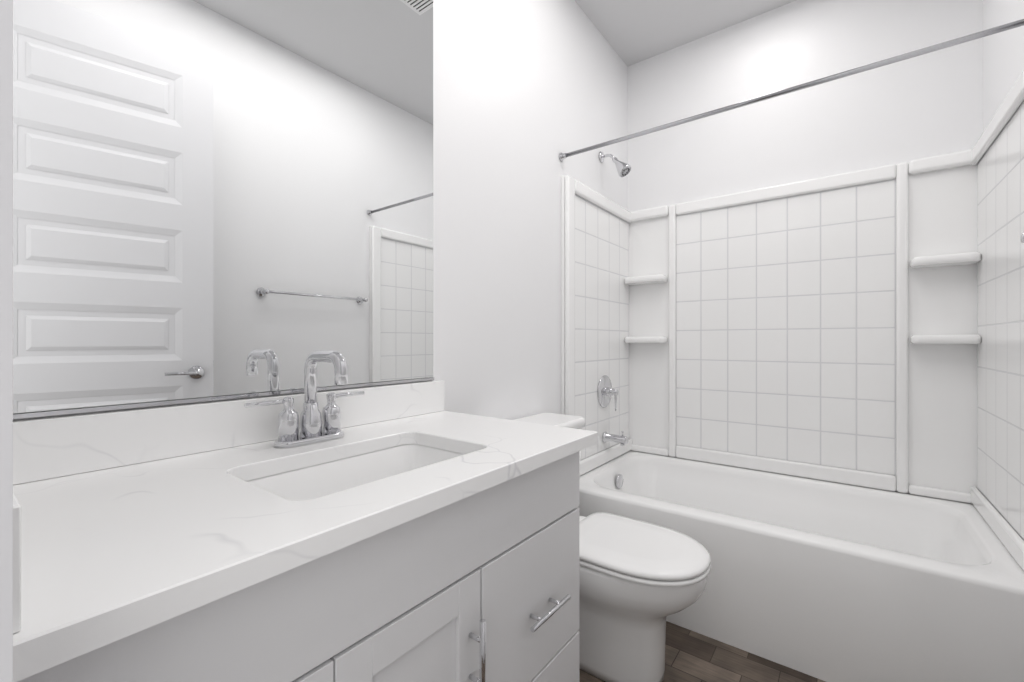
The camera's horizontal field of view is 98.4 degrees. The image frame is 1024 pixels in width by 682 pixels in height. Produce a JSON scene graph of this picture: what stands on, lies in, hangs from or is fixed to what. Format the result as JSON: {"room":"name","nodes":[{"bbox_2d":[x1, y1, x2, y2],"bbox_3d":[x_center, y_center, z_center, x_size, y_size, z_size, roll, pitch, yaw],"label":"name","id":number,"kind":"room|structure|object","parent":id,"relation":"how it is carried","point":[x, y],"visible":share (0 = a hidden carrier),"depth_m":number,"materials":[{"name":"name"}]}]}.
{"room":"bathroom","nodes":[
{"label":"bathroom","id":0,"kind":"room"},
{"bbox_2d":[13,0,627,420],"bbox_3d":[-0.113,-0.290,1.737,0.120,2.800,2.810,0,0,37],"label":"wall","id":1,"kind":"structure","parent":0,"point":[525,92],"depth_m":1.77,"materials":[{"name":"white paint"}]},
{"bbox_2d":[13,0,433,418],"bbox_3d":[-0.536,-0.542,1.071,0.008,1.336,0.927,0,0,37],"label":"mirror","id":2,"kind":"object","parent":1,"relation":"attached to","point":[223,199],"visible":1,"depth_m":0.94,"materials":[{"name":"white mirror"}]},
{"bbox_2d":[599,151,630,176],"bbox_3d":[0.557,-0.957,2.377,0.170,0.165,0.076,0,0,37],"label":"shower head","id":3,"kind":"object","parent":1,"relation":"attached to","point":[623,169],"visible":1,"depth_m":2.35},
{"bbox_2d":[559,19,1023,160],"bbox_3d":[0.836,-0.870,1.631,1.517,0.040,0.040,0,0,37],"label":"rail","id":4,"kind":"object","parent":1,"relation":"attached to","point":[956,41],"visible":1,"depth_m":1.48,"materials":[{"name":"silver metal"}]},
{"bbox_2d":[574,0,795,66],"bbox_3d":[0.540,-1.730,1.241,1.760,0.080,2.810,0,0,37],"label":"ceiling","id":5,"kind":"structure","parent":0,"point":[632,32],"depth_m":2.33,"materials":[{"name":"white paint"}]},
{"bbox_2d":[579,621,825,681],"bbox_3d":[0.093,1.140,0.651,1.760,0.060,4.290,0,0,37],"label":"floor","id":6,"kind":"structure","parent":0,"point":[691,656],"depth_m":1.52,"materials":[{"name":"wood"}]},
{"bbox_2d":[13,380,597,681],"bbox_3d":[-0.310,0.620,0.900,0.573,0.979,0.995,0,0,37],"label":"bathroom vanity","id":7,"kind":"object","parent":6,"relation":"on","point":[411,532],"visible":0.96,"depth_m":0.69,"materials":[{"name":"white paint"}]},
{"bbox_2d":[244,350,363,447],"bbox_3d":[-0.418,0.125,0.983,0.166,0.208,0.278,0,0,37],"label":"faucet","id":8,"kind":"object","parent":7,"relation":"on","point":[312,425],"visible":1,"depth_m":0.99,"materials":[{"name":"silver metal"}]},
{"bbox_2d":[515,413,710,681],"bbox_3d":[0.303,0.712,1.565,0.739,0.795,0.444,0,0,37],"label":"toilet","id":9,"kind":"object","parent":6,"relation":"on","point":[640,581],"visible":0.42,"depth_m":1.39,"materials":[{"name":"white ceramic"}]},
{"bbox_2d":[578,451,1023,681],"bbox_3d":[1.064,0.887,1.931,1.516,0.444,0.833,0,0,37],"label":"bathtub","id":10,"kind":"object","parent":6,"relation":"on","point":[827,581],"visible":0.71,"depth_m":1.53,"materials":[{"name":"white ceramic"}]},
{"bbox_2d":[628,0,982,493],"bbox_3d":[1.353,-0.290,2.312,1.520,2.800,0.120,0,0,37],"label":"wall","id":11,"kind":"structure","parent":0,"point":[930,104],"depth_m":2.17,"materials":[{"name":"white paint"}]},
{"bbox_2d":[561,70,1023,570],"bbox_3d":[1.076,-0.059,1.947,1.516,1.443,0.793,0,0,37],"label":"tub surround","id":12,"kind":"object","parent":11,"relation":"attached to","point":[864,328],"visible":0.88,"depth_m":2.08,"materials":[{"name":"white plastic"}]},
{"bbox_2d":[597,375,618,410],"bbox_3d":[0.535,0.281,2.393,0.075,0.188,0.176,0,0,37],"label":"tub valve","id":13,"kind":"object","parent":12,"relation":"attached to","point":[606,391],"visible":1,"depth_m":2.38,"materials":[{"name":"silver metal"}]},
{"bbox_2d":[602,431,628,445],"bbox_3d":[0.557,0.517,2.377,0.130,0.080,0.060,0,0,37],"label":"tub spout","id":14,"kind":"object","parent":12,"relation":"attached to","point":[622,440],"visible":1,"depth_m":2.36,"materials":[{"name":"silver metal"}]},
{"bbox_2d":[1020,233,1023,242],"bbox_3d":[1.177,-0.270,0.889,0.078,0.052,0.672,0,0,37],"label":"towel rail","id":15,"kind":"object","parent":12,"relation":"attached to","point":[1022,238],"visible":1,"depth_m":1.15,"materials":[{"name":"silver metal"}]},
{"bbox_2d":[983,0,1023,131],"bbox_3d":[1.193,-0.290,0.745,0.120,2.800,2.810,0,0,37],"label":"wall","id":16,"kind":"structure","parent":0,"point":[1003,60],"depth_m":1.60,"materials":[{"name":"white paint"}]},
{"bbox_3d":[-0.273,-0.290,0.170,1.520,2.800,0.120,0,0,37],"label":"wall","id":17,"kind":"structure","parent":0,"visible":0},
{"bbox_2d":[0,0,12,681],"bbox_3d":[-0.020,-0.120,-0.023,0.784,2.460,0.119,0,0,37],"label":"door frame","id":18,"kind":"structure","parent":17,"relation":"attached to","point":[6,340],"depth_m":0.25,"materials":[{"name":"white paint"}]}
]}

